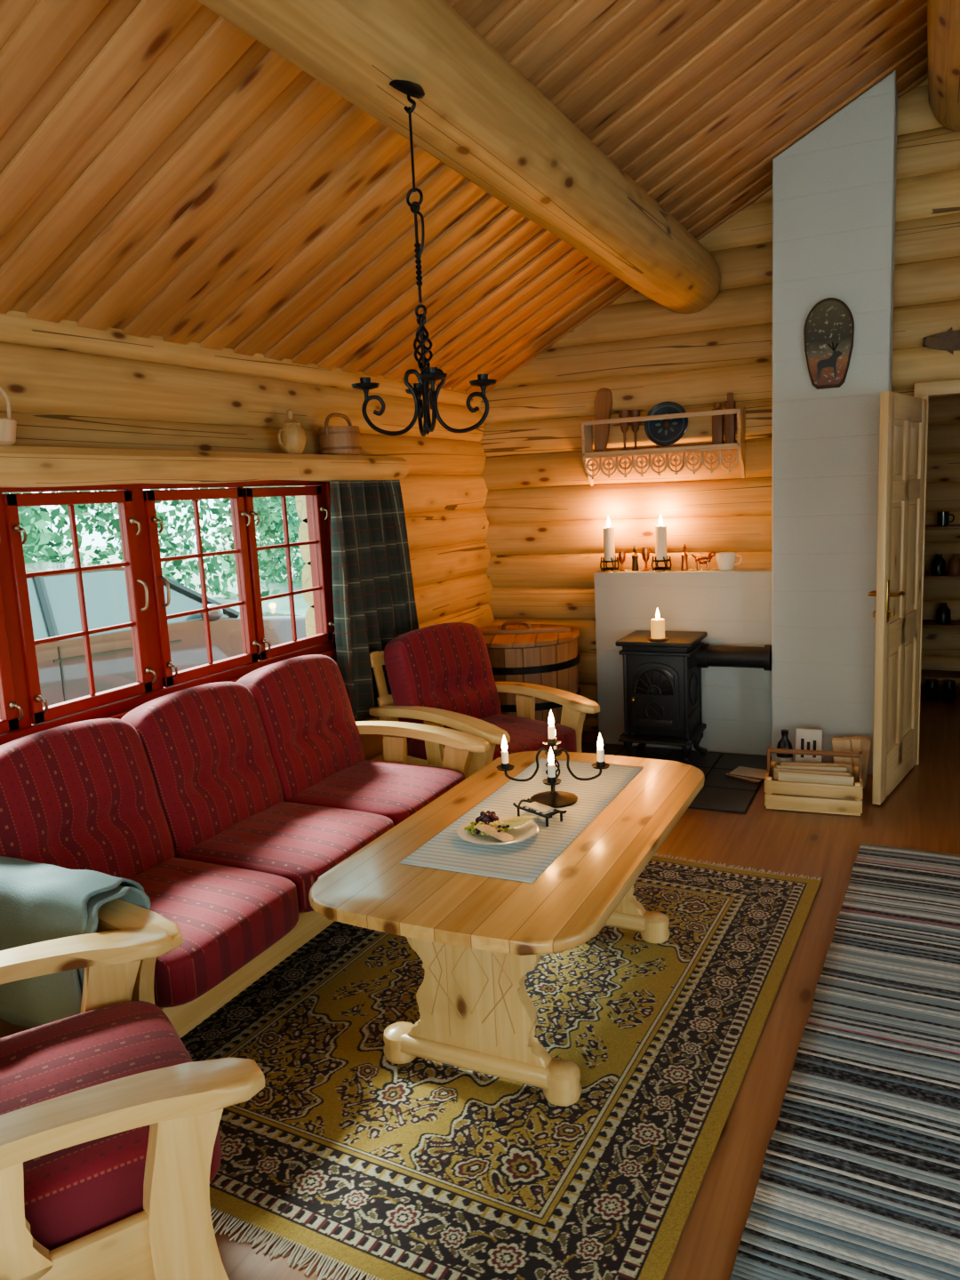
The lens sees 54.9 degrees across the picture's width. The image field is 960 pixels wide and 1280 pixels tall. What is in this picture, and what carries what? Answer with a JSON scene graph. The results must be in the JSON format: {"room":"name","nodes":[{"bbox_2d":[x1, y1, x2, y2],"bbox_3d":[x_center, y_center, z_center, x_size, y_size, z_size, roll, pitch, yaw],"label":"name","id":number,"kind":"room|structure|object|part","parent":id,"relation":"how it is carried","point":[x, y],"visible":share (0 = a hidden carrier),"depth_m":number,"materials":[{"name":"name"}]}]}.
{"room":"traditional dwelling","nodes":[
{"label":"traditional dwelling","id":0,"kind":"room"},
{"bbox_2d":[0,310,494,760],"bbox_3d":[-1.554,0.060,3.086,0.206,2.300,7.520,2,10,26],"label":"wall","id":1,"kind":"structure","parent":0,"point":[66,384],"depth_m":4.02,"materials":[{"name":"brown wood"}]},
{"bbox_2d":[0,480,336,745],"bbox_3d":[-1.263,-0.184,3.519,0.148,0.960,2.500,2,10,26],"label":"window","id":2,"kind":"structure","parent":1,"relation":"in","point":[22,713],"depth_m":3.48,"materials":[{"name":"red paint"}]},
{"bbox_2d":[0,445,407,487],"bbox_3d":[-1.577,-0.485,2.592,0.209,0.120,5.200,2,10,26],"label":"shelf","id":3,"kind":"object","parent":1,"relation":"attached to","point":[20,467],"visible":0.92,"depth_m":3.36,"materials":[{"name":"brown wood"}]},
{"bbox_2d":[0,386,16,445],"bbox_3d":[-1.472,-0.681,2.742,0.169,0.206,0.169,-7,10,-26],"label":"basket","id":4,"kind":"object","parent":3,"relation":"on","point":[8,426],"visible":0.98,"depth_m":2.74,"materials":[{"name":"brown wood"}]},
{"bbox_2d":[277,408,306,454],"bbox_3d":[-0.829,-0.917,4.066,0.154,0.195,0.124,-7,10,-25],"label":"jug","id":5,"kind":"object","parent":3,"relation":"on","point":[291,436],"visible":0.96,"depth_m":4.03,"materials":[{"name":"brown wood"}]},
{"bbox_2d":[317,412,361,455],"bbox_3d":[-0.670,-0.981,4.404,0.203,0.198,0.203,-4,9,-6],"label":"pail","id":6,"kind":"object","parent":3,"relation":"on","point":[337,440],"visible":0.98,"depth_m":4.33,"materials":[{"name":"brown wood"}]},
{"bbox_2d":[329,480,418,721],"bbox_3d":[-0.511,-0.228,4.724,0.130,1.160,0.736,2,10,26],"label":"curtain","id":7,"kind":"object","parent":3,"relation":"hanging from","point":[374,604],"visible":0.82,"depth_m":4.58,"materials":[{"name":"fabric"}]},
{"bbox_2d":[197,0,720,313],"bbox_3d":[-0.334,-1.475,2.140,0.367,0.365,7.190,2,10,26],"label":"ceiling beam","id":8,"kind":"structure","parent":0,"point":[477,115],"depth_m":2.64,"materials":[{"name":"brown wood"}]},
{"bbox_2d":[351,80,496,436],"bbox_3d":[-0.157,-0.967,2.333,0.288,0.881,0.289,4,11,35],"label":"chandelier","id":9,"kind":"object","parent":8,"relation":"hanging from","point":[428,375],"visible":1,"depth_m":2.36,"materials":[{"name":"black metal"}]},
{"bbox_2d":[0,0,927,393],"bbox_3d":[0.926,-1.671,1.509,5.989,1.608,7.720,2,10,26],"label":"ceiling","id":10,"kind":"structure","parent":0,"point":[166,172],"depth_m":3.25,"materials":[{"name":"brown wood"}]},
{"bbox_2d":[927,0,959,131],"bbox_3d":[0.896,-2.145,1.420,0.389,0.388,7.190,2,10,26],"label":"ridge beam","id":11,"kind":"structure","parent":10,"relation":"attached to","point":[943,16],"depth_m":3.91,"materials":[{"name":"brown wood"}]},
{"bbox_2d":[0,684,959,1279],"bbox_3d":[1.541,1.128,2.950,5.880,0.100,9.600,2,10,26],"label":"floor","id":12,"kind":"structure","parent":0,"point":[922,812],"depth_m":3.42,"materials":[{"name":"brown wood"}]},
{"bbox_2d":[0,928,265,1279],"bbox_3d":[-0.970,0.894,1.747,0.933,0.968,0.762,-8,11,-32],"label":"armchair","id":13,"kind":"object","parent":12,"relation":"on","point":[110,1147],"visible":1,"depth_m":1.62,"materials":[{"name":"brown wood"}]},
{"bbox_2d":[0,1000,221,1250],"bbox_3d":[-0.907,0.973,1.797,0.690,0.187,0.589,-8,11,-32],"label":"seat cushion","id":14,"kind":"object","parent":13,"relation":"on","point":[72,1193],"depth_m":1.80,"materials":[{"name":"fabric"}]},
{"bbox_2d":[368,622,599,777],"bbox_3d":[0.002,0.418,4.530,0.933,0.968,0.762,6,12,43],"label":"armchair","id":15,"kind":"object","parent":12,"relation":"on","point":[441,675],"visible":0.62,"depth_m":4.50,"materials":[{"name":"red fabric"}]},
{"bbox_2d":[384,622,500,743],"bbox_3d":[-0.186,0.206,4.668,0.591,0.568,0.213,-12,-2,-45],"label":"cushion","id":16,"kind":"object","parent":15,"relation":"on","point":[443,666],"depth_m":4.56,"materials":[{"name":"fabric"}]},
{"bbox_2d":[407,713,576,760],"bbox_3d":[0.057,0.510,4.497,0.690,0.187,0.589,6,12,43],"label":"seat cushion","id":17,"kind":"object","parent":15,"relation":"on","point":[525,733],"depth_m":4.41,"materials":[{"name":"fabric"}]},
{"bbox_2d":[180,853,821,1279],"bbox_3d":[0.076,1.125,3.064,1.663,0.011,2.441,2,10,28],"label":"rug","id":18,"kind":"object","parent":12,"relation":"on","point":[373,1166],"visible":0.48,"depth_m":2.44,"materials":[{"name":"fabric"}]},
{"bbox_2d":[0,654,490,1038],"bbox_3d":[-0.773,0.655,3.278,0.933,0.968,1.917,2,10,26],"label":"sofa","id":19,"kind":"object","parent":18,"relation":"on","point":[226,802],"visible":0.79,"depth_m":3.02,"materials":[{"name":"red fabric"}]},
{"bbox_2d":[0,856,151,1028],"bbox_3d":[-1.109,0.792,2.416,0.515,0.388,0.241,2,10,26],"label":"throw blanket","id":20,"kind":"object","parent":19,"relation":"on","point":[39,902],"visible":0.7,"depth_m":2.31,"materials":[{"name":"fabric"}]},
{"bbox_2d":[0,718,175,879],"bbox_3d":[-1.255,0.549,2.838,0.213,0.568,0.586,-15,3,27],"label":"cushion","id":21,"kind":"object","parent":19,"relation":"on","point":[88,795],"depth_m":2.80,"materials":[{"name":"fabric"}]},
{"bbox_2d":[120,681,283,855],"bbox_3d":[-1.005,0.455,3.353,0.213,0.568,0.586,-15,3,27],"label":"cushion","id":22,"kind":"object","parent":19,"relation":"on","point":[215,764],"depth_m":3.26,"materials":[{"name":"fabric"}]},
{"bbox_2d":[128,857,298,1007],"bbox_3d":[-0.957,0.838,2.747,0.690,0.187,0.584,2,10,26],"label":"seat cushion","id":23,"kind":"object","parent":19,"relation":"on","point":[228,914],"depth_m":2.64,"materials":[{"name":"fabric"}]},
{"bbox_2d":[174,801,394,912],"bbox_3d":[-0.707,0.744,3.261,0.690,0.187,0.584,2,10,26],"label":"seat cushion","id":24,"kind":"object","parent":19,"relation":"on","point":[297,842],"depth_m":3.13,"materials":[{"name":"fabric"}]},
{"bbox_3d":[-0.771,0.711,3.287,0.933,0.854,1.917,2,10,26],"label":"frame","id":25,"kind":"part","parent":19,"relation":"part of","materials":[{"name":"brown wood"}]},
{"bbox_2d":[235,654,364,800],"bbox_3d":[-0.755,0.361,3.868,0.213,0.568,0.586,-15,3,27],"label":"cushion","id":26,"kind":"object","parent":19,"relation":"on","point":[312,732],"depth_m":3.76,"materials":[{"name":"fabric"}]},
{"bbox_2d":[283,760,465,825],"bbox_3d":[-0.457,0.650,3.776,0.690,0.187,0.584,2,10,26],"label":"seat cushion","id":27,"kind":"object","parent":19,"relation":"on","point":[394,789],"depth_m":3.65,"materials":[{"name":"fabric"}]},
{"bbox_2d":[308,750,704,1106],"bbox_3d":[0.184,0.844,2.915,0.790,0.575,1.496,2,10,26],"label":"coffee table","id":28,"kind":"object","parent":18,"relation":"on","point":[476,938],"visible":0.87,"depth_m":2.48,"materials":[{"name":"brown wood"}]},
{"bbox_2d":[399,758,643,882],"bbox_3d":[0.184,0.541,2.967,0.400,0.004,1.060,2,10,26],"label":"table runner","id":29,"kind":"object","parent":28,"relation":"on","point":[524,860],"visible":0.84,"depth_m":2.81,"materials":[{"name":"fabric"}]},
{"bbox_2d":[456,810,538,845],"bbox_3d":[0.052,0.554,2.740,0.241,0.052,0.241,-10,12,-38],"label":"plate","id":30,"kind":"object","parent":29,"relation":"on","point":[489,828],"visible":1,"depth_m":2.73,"materials":[{"name":"white ceramic"}]},
{"bbox_2d":[512,798,566,826],"bbox_3d":[0.184,0.533,2.864,0.068,0.044,0.173,-10,12,-38],"label":"napkin holder","id":31,"kind":"object","parent":29,"relation":"on","point":[533,807],"visible":1,"depth_m":2.85,"materials":[{"name":"metal"}]},
{"bbox_2d":[496,709,609,807],"bbox_3d":[0.235,0.374,3.007,0.279,0.306,0.279,-10,12,-38],"label":"candelabra","id":32,"kind":"object","parent":29,"relation":"on","point":[553,798],"visible":1,"depth_m":3.00,"materials":[{"name":"black metal"}]},
{"bbox_2d":[478,620,580,724],"bbox_3d":[0.238,0.286,5.704,0.766,0.822,0.772,-2,9,6],"label":"wooden tub","id":33,"kind":"object","parent":12,"relation":"on","point":[548,655],"visible":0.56,"depth_m":5.37,"materials":[{"name":"brown wood"}]},
{"bbox_2d":[581,742,771,814],"bbox_3d":[0.967,0.744,5.175,1.180,0.014,0.980,2,10,26],"label":"hearth slab","id":34,"kind":"object","parent":12,"relation":"on","point":[720,792],"visible":0.31,"depth_m":5.16,"materials":[{"name":"stone"}]},
{"bbox_2d":[615,630,771,765],"bbox_3d":[1.206,0.351,5.215,0.797,0.735,0.475,2,10,26],"label":"wood stove","id":35,"kind":"object","parent":34,"relation":"on","point":[662,679],"visible":0.96,"depth_m":5.16,"materials":[{"name":"metal"}]},
{"bbox_2d":[648,608,668,640],"bbox_3d":[0.988,-0.091,5.136,0.112,0.180,0.112,2,10,26],"label":"pillar candle","id":36,"kind":"object","parent":35,"relation":"on","point":[657,625],"visible":1,"depth_m":5.11,"materials":[{"name":"white wax"}]},
{"bbox_2d":[725,766,767,783],"bbox_3d":[1.462,0.726,5.002,0.181,0.026,0.237,-11,12,-43],"label":"stack","id":37,"kind":"object","parent":34,"relation":"on","point":[754,775],"visible":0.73,"depth_m":4.98,"materials":[{"name":"brown paper"}]},
{"bbox_2d":[593,568,771,756],"bbox_3d":[1.249,0.118,5.611,1.080,1.085,0.180,2,10,26],"label":"wall","id":38,"kind":"structure","parent":12,"relation":"on","point":[733,607],"depth_m":5.46,"materials":[{"name":"white paint"}]},
{"bbox_2d":[600,515,619,571],"bbox_3d":[0.796,-0.596,5.700,0.117,0.340,0.114,2,10,26],"label":"pillar candle","id":39,"kind":"object","parent":38,"relation":"on","point":[609,545],"visible":1,"depth_m":5.68,"materials":[{"name":"white wax"}]},
{"bbox_2d":[617,551,625,570],"bbox_3d":[0.873,-0.486,5.683,0.048,0.120,0.048,2,10,26],"label":"goblet","id":40,"kind":"object","parent":38,"relation":"on","point":[621,555],"visible":1,"depth_m":5.67,"materials":[{"name":"orange metal"}]},
{"bbox_2d":[632,544,639,570],"bbox_3d":[0.945,-0.503,5.634,0.044,0.162,0.044,2,10,26],"label":"figurine","id":41,"kind":"object","parent":38,"relation":"on","point":[635,562],"visible":1,"depth_m":5.62,"materials":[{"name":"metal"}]},
{"bbox_2d":[641,547,649,570],"bbox_3d":[1.008,-0.493,5.616,0.048,0.140,0.048,2,10,26],"label":"goblet","id":42,"kind":"object","parent":38,"relation":"on","point":[645,551],"visible":1,"depth_m":5.60,"materials":[{"name":"orange metal"}]},
{"bbox_2d":[651,514,671,571],"bbox_3d":[1.089,-0.588,5.560,0.117,0.340,0.114,2,10,26],"label":"pillar candle","id":43,"kind":"object","parent":38,"relation":"on","point":[660,531],"visible":1,"depth_m":5.54,"materials":[{"name":"white wax"}]},
{"bbox_2d":[680,544,687,570],"bbox_3d":[1.219,-0.498,5.513,0.044,0.162,0.044,2,10,26],"label":"figurine","id":44,"kind":"object","parent":38,"relation":"on","point":[684,564],"visible":1,"depth_m":5.50,"materials":[{"name":"brown wood"}]},
{"bbox_2d":[691,551,715,570],"bbox_3d":[1.324,-0.469,5.468,0.144,0.110,0.042,2,10,26],"label":"animal figurine","id":45,"kind":"object","parent":38,"relation":"on","point":[702,560],"visible":1,"depth_m":5.45,"materials":[{"name":"brown wood"}]},
{"bbox_2d":[715,552,742,570],"bbox_3d":[1.445,-0.460,5.404,0.134,0.100,0.119,-5,9,-12],"label":"porcelain cup","id":46,"kind":"object","parent":38,"relation":"on","point":[725,561],"visible":1,"depth_m":5.36,"materials":[{"name":"white ceramic"}]},
{"bbox_2d":[776,729,792,762],"bbox_3d":[1.626,0.617,4.934,0.087,0.278,0.087,2,10,26],"label":"bottle","id":47,"kind":"object","parent":12,"relation":"on","point":[784,742],"visible":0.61,"depth_m":4.90,"materials":[{"name":"black glass"}]},
{"bbox_2d":[795,728,822,762],"bbox_3d":[1.723,0.616,4.847,0.130,0.301,0.060,2,10,26],"label":"book","id":48,"kind":"object","parent":12,"relation":"on","point":[805,739],"visible":0.63,"depth_m":4.83,"materials":[{"name":"paper"}]},
{"bbox_2d":[764,746,862,815],"bbox_3d":[1.650,0.674,4.572,0.444,0.270,0.314,1,10,22],"label":"crate","id":49,"kind":"object","parent":12,"relation":"on","point":[772,788],"visible":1,"depth_m":4.46,"materials":[{"name":"brown wood"}]},
{"bbox_2d":[772,761,854,799],"bbox_3d":[1.648,0.706,4.577,0.378,0.164,0.268,1,10,22],"label":"firewood","id":50,"kind":"object","parent":49,"relation":"in","point":[793,772],"visible":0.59,"depth_m":4.50,"materials":[{"name":"beige wood"}]},
{"bbox_2d":[771,70,897,775],"bbox_3d":[1.892,-1.032,4.971,0.565,3.494,0.390,2,10,26],"label":"chimney","id":51,"kind":"object","parent":12,"relation":"on","point":[834,189],"visible":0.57,"depth_m":4.79,"materials":[{"name":"white paint"}]},
{"bbox_2d":[803,297,854,389],"bbox_3d":[1.773,-1.508,4.701,0.238,0.441,0.032,2,10,26],"label":"wall plaque","id":52,"kind":"object","parent":51,"relation":"attached to","point":[828,332],"visible":1,"depth_m":4.69,"materials":[{"name":"brown wood"}]},
{"bbox_2d":[729,842,959,1279],"bbox_3d":[1.230,1.177,2.378,0.808,0.012,3.400,2,10,28],"label":"rag rug","id":53,"kind":"object","parent":12,"relation":"on","point":[860,1178],"visible":1,"depth_m":2.35,"materials":[{"name":"fabric"}]},
{"bbox_2d":[832,736,871,788],"bbox_3d":[1.911,0.631,4.753,0.185,0.267,0.090,2,10,26],"label":"paper bag","id":54,"kind":"object","parent":12,"relation":"on","point":[855,744],"visible":0.59,"depth_m":4.72,"materials":[{"name":"brown paper"}]},
{"bbox_2d":[920,524,959,681],"bbox_3d":[3.515,-0.220,6.612,0.910,1.220,0.280,2,10,26],"label":"shelf unit","id":55,"kind":"object","parent":12,"relation":"on","point":[939,675],"visible":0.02,"depth_m":6.63,"materials":[{"name":"brown wood"}]},
{"bbox_2d":[930,553,945,575],"bbox_3d":[3.275,-0.538,6.603,0.100,0.150,0.100,2,10,26],"label":"jar","id":56,"kind":"object","parent":55,"relation":"on","point":[938,568],"visible":1,"depth_m":6.57,"materials":[{"name":"black ceramic"}]},
{"bbox_2d":[935,602,951,624],"bbox_3d":[3.328,-0.192,6.641,0.100,0.150,0.100,2,10,26],"label":"jar","id":57,"kind":"object","parent":55,"relation":"on","point":[943,617],"visible":1,"depth_m":6.61,"materials":[{"name":"black ceramic"}]},
{"bbox_2d":[936,511,954,526],"bbox_3d":[3.281,-0.855,6.524,0.076,0.100,0.101,-9,11,-34],"label":"coffee mug","id":58,"kind":"object","parent":55,"relation":"on","point":[943,516],"visible":1,"depth_m":6.51,"materials":[{"name":"black ceramic"}]},
{"bbox_2d":[947,553,959,575],"bbox_3d":[3.374,-0.535,6.555,0.100,0.150,0.100,2,10,26],"label":"jar","id":59,"kind":"object","parent":55,"relation":"on","point":[954,564],"visible":1,"depth_m":6.53,"materials":[{"name":"brown ceramic"}]},
{"bbox_2d":[924,679,957,702],"bbox_3d":[3.245,0.362,6.511,0.210,0.130,0.240,2,10,26],"label":"shoes","id":60,"kind":"object","parent":12,"relation":"on","point":[932,693],"visible":1,"depth_m":6.50,"materials":[{"name":"black leather"}]},
{"bbox_2d":[478,78,959,733],"bbox_3d":[2.548,-1.204,4.970,6.030,3.791,0.206,2,10,26],"label":"wall","id":61,"kind":"structure","parent":0,"point":[544,539],"depth_m":5.53,"materials":[{"name":"brown wood"}]},
{"bbox_2d":[580,406,745,486],"bbox_3d":[1.077,-1.143,5.486,0.945,0.410,0.170,2,10,26],"label":"wall shelf","id":62,"kind":"object","parent":61,"relation":"attached to","point":[586,426],"visible":1,"depth_m":5.41,"materials":[{"name":"brown wood"}]},
{"bbox_2d":[593,387,612,452],"bbox_3d":[0.752,-1.344,5.658,0.110,0.391,0.088,2,10,26],"label":"board","id":63,"kind":"object","parent":62,"relation":"on","point":[604,399],"visible":0.82,"depth_m":5.66,"materials":[{"name":"brown wood"}]},
{"bbox_2d":[618,409,629,450],"bbox_3d":[0.869,-1.260,5.561,0.064,0.235,0.063,2,10,26],"label":"goblet","id":64,"kind":"object","parent":62,"relation":"on","point":[624,413],"visible":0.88,"depth_m":5.54,"materials":[{"name":"brown wood"}]},
{"bbox_2d":[629,409,639,449],"bbox_3d":[0.936,-1.265,5.572,0.064,0.235,0.063,2,10,26],"label":"goblet","id":65,"kind":"object","parent":62,"relation":"on","point":[635,426],"visible":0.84,"depth_m":5.55,"materials":[{"name":"brown wood"}]},
{"bbox_2d":[644,401,687,447],"bbox_3d":[1.094,-1.269,5.438,0.260,0.264,0.065,2,10,26],"label":"decorative plate","id":66,"kind":"object","parent":62,"relation":"on","point":[660,432],"visible":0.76,"depth_m":5.44,"materials":[{"name":"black ceramic"}]},
{"bbox_2d":[712,392,735,444],"bbox_3d":[1.403,-1.273,5.322,0.128,0.285,0.050,2,10,26],"label":"wood block","id":67,"kind":"object","parent":62,"relation":"on","point":[717,420],"visible":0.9,"depth_m":5.31,"materials":[{"name":"brown wood"}]},
{"bbox_2d":[868,391,927,805],"bbox_3d":[2.122,-0.226,4.661,0.146,1.955,0.812,4,11,37],"label":"door","id":68,"kind":"structure","parent":61,"relation":"in","point":[902,427],"depth_m":4.55,"materials":[{"name":"brown wood"}]},
{"bbox_2d":[913,379,959,765],"bbox_3d":[2.793,-0.327,4.848,0.980,2.055,0.200,2,10,26],"label":"trim","id":69,"kind":"structure","parent":61,"relation":"attached to","point":[943,388],"depth_m":4.81,"materials":[{"name":"brown wood"}]},
{"bbox_2d":[922,327,959,354],"bbox_3d":[2.543,-1.562,4.785,0.454,0.149,0.030,2,10,26],"label":"fish ornament","id":70,"kind":"object","parent":61,"relation":"attached to","point":[948,340],"visible":1,"depth_m":4.83,"materials":[{"name":"wood"}]},
{"bbox_2d":[920,395,959,685],"bbox_3d":[3.307,-0.782,5.869,2.240,2.619,2.124,2,10,26],"label":"wall","id":71,"kind":"structure","parent":0,"point":[940,647],"depth_m":6.79,"materials":[{"name":"brown wood"}]},
{"label":"outside","id":72,"kind":"structure","parent":0,"visible":0},
{"bbox_2d":[32,541,310,615],"bbox_3d":[-18.229,0.322,15.666,40.000,0.100,60.000,2,10,26],"label":"ground","id":73,"kind":"structure","parent":72,"point":[278,605],"depth_m":21.22,"materials":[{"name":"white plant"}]},
{"bbox_2d":[1,486,305,598],"bbox_3d":[-6.766,-3.923,18.351,7.060,7.635,40.232,2,10,26],"label":"trees","id":74,"kind":"object","parent":73,"relation":"on","point":[39,538],"visible":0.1,"depth_m":18.62,"materials":[{"name":"green plant"}]},
{"bbox_2d":[24,561,306,707],"bbox_3d":[-3.336,0.097,7.613,2.038,1.440,4.410,6,12,43],"label":"car","id":75,"kind":"object","parent":73,"relation":"on","point":[53,599],"visible":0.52,"depth_m":7.02,"materials":[{"name":"white car paint"},{"name":"glass"},{"name":"black plastic"}]}
]}

